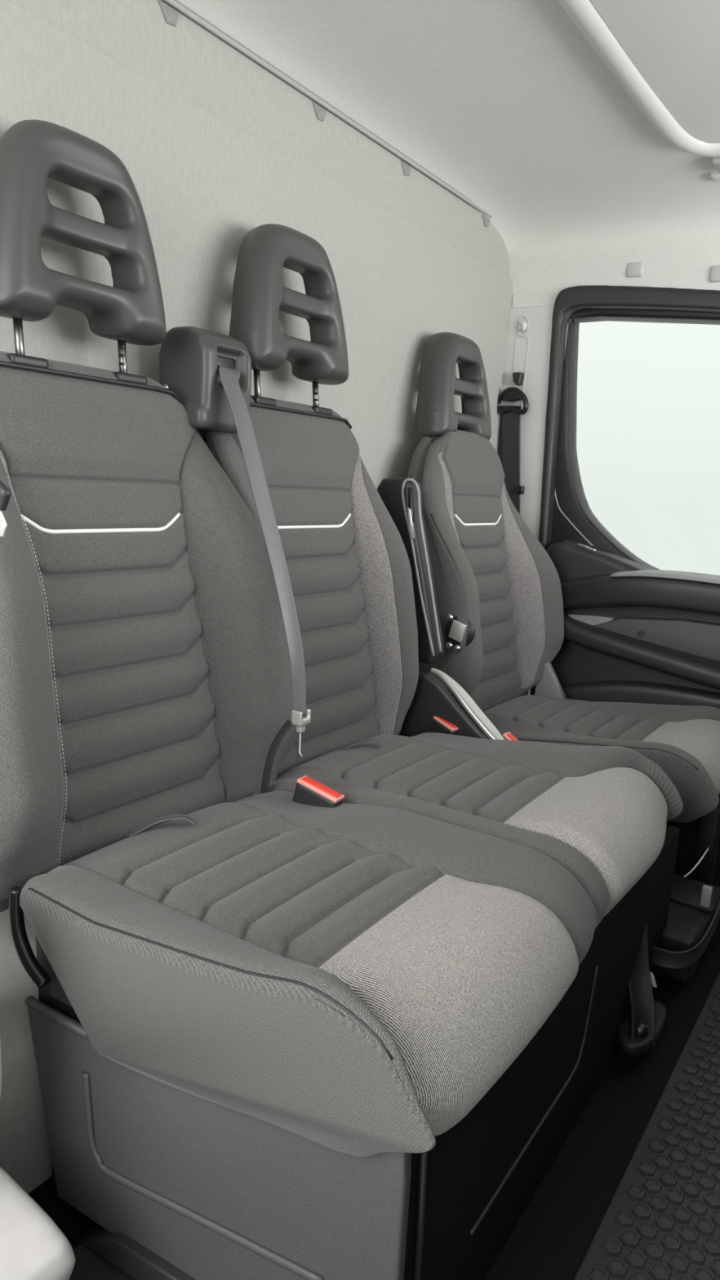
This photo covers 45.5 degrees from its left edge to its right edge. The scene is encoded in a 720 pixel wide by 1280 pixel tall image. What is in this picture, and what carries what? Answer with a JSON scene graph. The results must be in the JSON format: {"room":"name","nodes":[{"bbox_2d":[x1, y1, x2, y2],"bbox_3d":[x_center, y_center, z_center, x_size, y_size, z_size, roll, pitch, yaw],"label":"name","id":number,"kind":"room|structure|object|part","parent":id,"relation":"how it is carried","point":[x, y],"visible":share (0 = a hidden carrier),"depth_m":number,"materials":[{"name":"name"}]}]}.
{"room":"vehicle interior","nodes":[
{"label":"vehicle interior","id":0,"kind":"room"},
{"bbox_2d":[0,0,512,489],"bbox_3d":[-0.330,-0.221,1.509,0.012,1.603,2.675,10,12,32],"label":"wall","id":1,"kind":"structure","parent":0,"point":[215,147],"depth_m":1.52,"materials":[{"name":"beige paint"}]},
{"bbox_2d":[0,480,10,537],"bbox_3d":[-0.502,-0.376,0.820,0.402,0.523,0.050,7,11,19],"label":"belt","id":2,"kind":"object","parent":1,"relation":"hanging from","point":[5,493],"visible":1,"depth_m":0.80,"materials":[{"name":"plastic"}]},
{"bbox_3d":[-0.346,-0.119,0.810,0.038,0.042,0.003,10,12,32],"label":"latch plate","id":3,"kind":"part","parent":2,"relation":"part of","materials":[{"name":"silver metal"}]},
{"bbox_2d":[0,908,52,1193],"bbox_3d":[-0.223,0.466,1.537,0.318,0.259,2.675,10,12,32],"label":"trim","id":4,"kind":"structure","parent":1,"relation":"attached to","point":[25,1155],"depth_m":1.01,"materials":[{"name":"grey plastic"}]},
{"bbox_2d":[157,0,179,26],"bbox_3d":[-0.302,-0.982,1.349,0.008,0.025,0.044,10,12,32],"label":"tab","id":5,"kind":"object","parent":1,"relation":"attached to","point":[171,15],"visible":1,"depth_m":1.35,"materials":[{"name":"grey plastic"}]},
{"bbox_2d":[311,102,326,121],"bbox_3d":[-0.081,-1.030,1.678,0.008,0.025,0.044,10,12,32],"label":"tab","id":6,"kind":"object","parent":1,"relation":"attached to","point":[320,113],"visible":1,"depth_m":1.68,"materials":[{"name":"grey plastic"}]},
{"bbox_2d":[164,0,513,307],"bbox_3d":[-0.314,-0.473,1.452,0.017,1.082,2.660,10,12,32],"label":"trim","id":7,"kind":"structure","parent":1,"relation":"attached to","point":[172,2],"depth_m":1.64,"materials":[{"name":"grey plastic"}]},
{"bbox_2d":[400,160,411,176],"bbox_3d":[0.103,-1.070,1.953,0.008,0.025,0.044,10,12,32],"label":"tab","id":8,"kind":"object","parent":1,"relation":"attached to","point":[406,168],"visible":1,"depth_m":1.95,"materials":[{"name":"grey plastic"}]},
{"bbox_2d":[481,213,489,226],"bbox_3d":[0.335,-1.120,2.299,0.008,0.025,0.044,10,12,32],"label":"tab","id":9,"kind":"object","parent":1,"relation":"attached to","point":[486,220],"visible":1,"depth_m":2.30,"materials":[{"name":"grey plastic"}]},
{"bbox_2d":[27,836,719,1279],"bbox_3d":[0.472,0.679,1.378,1.770,0.060,2.230,10,12,32],"label":"floor","id":10,"kind":"structure","parent":0,"point":[554,1233],"depth_m":1.13,"materials":[{"name":"black rubber"}]},
{"bbox_2d":[0,1166,75,1279],"bbox_3d":[-0.452,0.633,0.854,0.343,0.213,0.155,10,12,32],"label":"trim","id":11,"kind":"structure","parent":10,"relation":"on","point":[33,1246],"depth_m":0.80,"materials":[{"name":"beige plastic"}]},
{"bbox_2d":[69,1242,136,1279],"bbox_3d":[-0.027,0.735,0.705,0.760,0.024,0.156,10,12,32],"label":"plate","id":12,"kind":"object","parent":10,"relation":"on","point":[88,1265],"visible":0.47,"depth_m":0.92,"materials":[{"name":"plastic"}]},
{"bbox_2d":[0,119,683,1279],"bbox_3d":[0.009,-0.017,1.265,0.848,1.292,1.065,10,12,32],"label":"seat","id":13,"kind":"object","parent":10,"relation":"on","point":[347,1019],"visible":0.99,"depth_m":1.08,"materials":[{"name":"grey fabric"}]},
{"bbox_3d":[-0.442,-0.396,1.113,0.022,0.091,0.012,10,12,32],"label":"post","id":14,"kind":"part","parent":13,"relation":"part of","materials":[{"name":"silver metal"}]},
{"bbox_3d":[-0.436,0.011,1.075,0.180,0.618,0.054,10,12,32],"label":"bolster panel","id":15,"kind":"part","parent":13,"relation":"part of","materials":[{"name":"fabric"}]},
{"bbox_3d":[-0.347,-0.417,1.254,0.022,0.091,0.012,10,12,32],"label":"post","id":16,"kind":"part","parent":13,"relation":"part of","materials":[{"name":"silver metal"}]},
{"bbox_3d":[-0.341,-0.028,1.214,0.273,0.700,0.552,10,12,32],"label":"backrest","id":17,"kind":"part","parent":13,"relation":"part of","materials":[{"name":"grey fabric"}]},
{"bbox_3d":[-0.172,0.514,0.857,0.498,0.313,0.014,10,12,32],"label":"panel","id":18,"kind":"part","parent":13,"relation":"part of","materials":[{"name":"grey plastic"}]},
{"bbox_3d":[-0.180,-0.453,1.503,0.022,0.091,0.012,10,12,32],"label":"post","id":19,"kind":"part","parent":13,"relation":"part of","materials":[{"name":"silver metal"}]},
{"bbox_2d":[217,364,311,793],"bbox_3d":[-0.166,-0.067,1.362,0.222,0.715,0.056,12,14,39],"label":"belt","id":20,"kind":"object","parent":13,"relation":"on","point":[229,377],"visible":0.93,"depth_m":1.34,"materials":[{"name":"grey fabric"}]},
{"bbox_3d":[-0.095,0.164,1.349,0.012,0.054,0.002,10,12,32],"label":"latch plate","id":21,"kind":"part","parent":20,"relation":"part of","materials":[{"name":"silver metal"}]},
{"bbox_3d":[-0.085,-0.090,1.630,0.234,0.700,0.472,10,12,32],"label":"backrest","id":22,"kind":"part","parent":13,"relation":"part of","materials":[{"name":"grey fabric"}]},
{"bbox_2d":[19,791,597,1156],"bbox_3d":[-0.076,0.317,1.043,0.652,0.186,0.500,10,12,32],"label":"seat cushion","id":23,"kind":"object","parent":13,"relation":"on","point":[302,973],"depth_m":0.88,"materials":[{"name":"grey fabric"}]},
{"bbox_3d":[-0.085,-0.474,1.645,0.022,0.091,0.012,10,12,32],"label":"post","id":24,"kind":"part","parent":13,"relation":"part of","materials":[{"name":"silver metal"}]},
{"bbox_3d":[0.096,0.496,1.255,0.462,0.300,0.944,10,12,32],"label":"panel","id":25,"kind":"part","parent":13,"relation":"part of","materials":[{"name":"grey fabric"}]},
{"bbox_3d":[0.016,-0.089,1.757,0.154,0.615,0.054,10,12,30],"label":"bolster panel","id":26,"kind":"part","parent":13,"relation":"part of","materials":[{"name":"fabric"}]},
{"bbox_3d":[0.086,0.362,0.882,0.186,0.114,0.370,10,12,32],"label":"panel","id":27,"kind":"part","parent":13,"relation":"part of","materials":[{"name":"grey fabric"}]},
{"bbox_2d":[251,732,683,927],"bbox_3d":[0.175,0.266,1.463,0.632,0.162,0.475,10,12,32],"label":"seat cushion","id":28,"kind":"object","parent":13,"relation":"on","point":[602,813],"depth_m":1.38,"materials":[{"name":"grey fabric"}]},
{"bbox_3d":[0.385,0.292,1.357,0.185,0.112,0.407,10,12,32],"label":"panel","id":29,"kind":"part","parent":13,"relation":"part of","materials":[{"name":"grey fabric"}]},
{"bbox_2d":[397,667,504,739],"bbox_3d":[0.193,0.305,1.830,0.268,0.476,0.047,10,12,32],"label":"lever","id":30,"kind":"object","parent":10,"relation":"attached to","point":[436,694],"visible":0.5,"depth_m":1.80,"materials":[{"name":"plastic"}]},
{"bbox_2d":[377,332,719,884],"bbox_3d":[0.544,-0.083,1.970,0.951,1.225,0.697,10,12,32],"label":"seat","id":31,"kind":"object","parent":10,"relation":"on","point":[488,595],"depth_m":2.03,"materials":[{"name":"grey fabric"}]},
{"bbox_3d":[0.111,-0.154,1.877,0.175,0.394,0.055,10,12,32],"label":"armrest","id":32,"kind":"part","parent":31,"relation":"part of","materials":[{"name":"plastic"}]},
{"bbox_3d":[0.109,-0.249,1.823,0.020,0.065,0.010,10,12,32],"label":"slot lever","id":33,"kind":"part","parent":31,"relation":"part of","materials":[{"name":"silver metal"}]},
{"bbox_3d":[0.219,-0.020,1.926,0.042,0.048,0.010,10,12,32],"label":"hinge plate","id":34,"kind":"part","parent":31,"relation":"part of","materials":[{"name":"silver metal"}]},
{"bbox_3d":[0.322,-0.169,2.183,0.254,0.700,0.572,10,12,32],"label":"backrest","id":35,"kind":"part","parent":31,"relation":"part of","materials":[{"name":"grey fabric"}]},
{"bbox_3d":[0.329,-0.149,2.185,0.166,0.616,0.424,10,12,32],"label":"bolster panel","id":36,"kind":"part","parent":31,"relation":"part of","materials":[{"name":"fabric"}]},
{"bbox_2d":[482,694,719,822],"bbox_3d":[0.558,0.236,2.046,0.656,0.163,0.465,10,12,32],"label":"seat cushion","id":37,"kind":"object","parent":31,"relation":"on","point":[683,740],"depth_m":1.95,"materials":[{"name":"grey fabric"}]},
{"bbox_3d":[0.749,0.263,1.928,0.186,0.114,0.441,10,12,32],"label":"panel","id":38,"kind":"part","parent":31,"relation":"part of","materials":[{"name":"grey fabric"}]},
{"bbox_3d":[0.567,0.418,2.058,0.480,0.215,0.400,10,12,32],"label":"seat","id":39,"kind":"part","parent":31,"relation":"part of","materials":[{"name":"black plastic"}]},
{"bbox_2d":[682,845,710,877],"bbox_3d":[0.698,0.422,1.791,0.338,0.125,0.059,-5,14,-40],"label":"cable","id":40,"kind":"object","parent":31,"relation":"attached to","point":[708,847],"visible":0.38,"depth_m":1.76,"materials":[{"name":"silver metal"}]},
{"bbox_3d":[0.724,0.469,1.740,0.166,0.211,0.188,-3,12,-32],"label":"seat pedestal leg","id":41,"kind":"part","parent":31,"relation":"part of","materials":[{"name":"black plastic"}]},
{"bbox_2d":[616,920,666,1056],"bbox_3d":[0.431,0.529,1.333,0.089,0.165,0.145,10,12,32],"label":"anchor","id":42,"kind":"object","parent":10,"relation":"attached to","point":[639,1031],"visible":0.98,"depth_m":1.32,"materials":[{"name":"black plastic"}]},
{"bbox_3d":[0.435,0.528,1.337,0.045,0.163,0.129,4,11,3],"label":"arm","id":43,"kind":"part","parent":42,"relation":"part of","materials":[{"name":"black plastic"}]},
{"bbox_2d":[573,971,719,1279],"bbox_3d":[0.787,0.704,1.152,0.697,0.010,2.000,10,12,32],"label":"floor mat","id":44,"kind":"object","parent":10,"relation":"on","point":[661,1221],"visible":1,"depth_m":1.08,"materials":[{"name":"rubber"}]},
{"bbox_2d":[651,874,719,983],"bbox_3d":[0.584,0.519,1.576,0.131,0.135,0.300,10,12,32],"label":"pocket","id":45,"kind":"object","parent":10,"relation":"on","point":[694,912],"visible":0.66,"depth_m":1.52,"materials":[{"name":"black plastic"}]},
{"bbox_2d":[649,971,657,986],"bbox_3d":[0.493,0.574,1.453,0.023,0.025,0.002,10,12,32],"label":"paper tag","id":46,"kind":"object","parent":45,"relation":"attached to","point":[652,978],"visible":0.48,"depth_m":1.45,"materials":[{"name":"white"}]},
{"bbox_3d":[0.635,0.487,1.652,0.110,0.012,0.110,10,12,32],"label":"box lid","id":47,"kind":"part","parent":45,"relation":"part of","materials":[{"name":"black plastic"}]},
{"bbox_2d":[177,0,719,307],"bbox_3d":[0.374,-0.714,0.952,1.632,0.408,2.654,10,12,32],"label":"ceiling","id":48,"kind":"structure","parent":0,"point":[508,104],"depth_m":1.78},
{"bbox_2d":[626,261,643,277],"bbox_3d":[0.730,-0.983,2.275,0.046,0.040,0.018,10,12,32],"label":"cap","id":49,"kind":"object","parent":48,"relation":"attached to","point":[634,269],"visible":1,"depth_m":2.27,"materials":[{"name":"grey plastic"}]},
{"bbox_2d":[557,0,719,156],"bbox_3d":[0.499,-0.846,0.645,1.095,0.051,2.320,10,12,32],"label":"trim","id":50,"kind":"structure","parent":48,"relation":"attached to","point":[583,13],"depth_m":1.52,"materials":[{"name":"white plastic"}]},
{"bbox_2d":[589,0,719,143],"bbox_3d":[0.507,-0.837,0.612,1.044,0.020,2.270,10,12,32],"label":"ceiling panel","id":51,"kind":"object","parent":48,"relation":"attached to","point":[673,45],"depth_m":1.42,"materials":[{"name":"white plastic"}]},
{"bbox_2d":[709,265,719,282],"bbox_3d":[0.907,-0.924,2.165,0.046,0.040,0.018,10,12,32],"label":"cap","id":52,"kind":"object","parent":48,"relation":"attached to","point":[714,277],"visible":1,"depth_m":2.16,"materials":[{"name":"grey plastic"}]},
{"bbox_2d":[710,156,719,182],"bbox_3d":[0.854,-1.053,1.906,0.160,0.032,0.140,10,12,32],"label":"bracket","id":53,"kind":"object","parent":48,"relation":"in","point":[715,175],"visible":0.89,"depth_m":1.94,"materials":[{"name":"plastic"}]},
{"bbox_2d":[502,305,554,698],"bbox_3d":[0.462,-0.266,2.573,0.190,1.396,0.043,10,12,32],"label":"pillar","id":54,"kind":"structure","parent":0,"point":[530,329],"depth_m":2.48,"materials":[{"name":"plastic"}]},
{"bbox_2d":[0,1040,1,1097],"bbox_3d":[-0.466,0.369,0.823,0.194,0.239,0.152,10,12,32],"label":"trim","id":55,"kind":"structure","parent":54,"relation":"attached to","point":[0,1041],"depth_m":0.84,"materials":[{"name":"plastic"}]},
{"bbox_2d":[497,372,528,514],"bbox_3d":[0.439,-0.528,2.515,0.111,0.495,0.042,10,12,32],"label":"belt","id":56,"kind":"object","parent":54,"relation":"hanging from","point":[508,442],"visible":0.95,"depth_m":2.50,"materials":[{"name":"black fabric"}]},
{"bbox_3d":[0.462,-0.777,2.485,0.042,0.192,0.003,10,12,32],"label":"groove frame","id":57,"kind":"part","parent":54,"relation":"part of","materials":[{"name":"plastic"}]},
{"bbox_2d":[529,284,719,804],"bbox_3d":[1.025,-0.216,2.178,1.276,1.430,0.263,10,12,32],"label":"door","id":58,"kind":"structure","parent":54,"relation":"in","point":[635,631],"depth_m":2.34,"materials":[{"name":"plastic"}]},
{"bbox_3d":[0.777,-0.516,2.390,0.498,0.740,0.022,10,12,32],"label":"glass","id":59,"kind":"part","parent":58,"relation":"part of","materials":[{"name":"glass"}]},
{"bbox_2d":[560,573,719,615],"bbox_3d":[1.010,-0.057,2.131,1.207,0.162,0.152,11,13,35],"label":"shelf","id":60,"kind":"object","parent":58,"relation":"attached to","point":[583,594],"depth_m":2.25,"materials":[{"name":"plastic"}]},
{"bbox_3d":[0.993,0.079,2.159,1.224,0.266,0.119,11,13,34],"label":"pocket rail","id":61,"kind":"part","parent":58,"relation":"part of","materials":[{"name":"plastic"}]},
{"bbox_2d":[574,320,719,575],"bbox_3d":[1.085,-0.466,2.235,1.152,0.746,0.004,10,12,32],"label":"window","id":62,"kind":"structure","parent":58,"relation":"attached to","point":[647,423],"depth_m":2.40,"materials":[{"name":"clear glass"}]},
{"bbox_2d":[609,569,719,584],"bbox_3d":[1.105,-0.097,2.064,0.986,0.059,0.123,10,12,32],"label":"shelf","id":63,"kind":"object","parent":58,"relation":"attached to","point":[618,576],"depth_m":2.22,"materials":[{"name":"grey plastic"}]}
]}

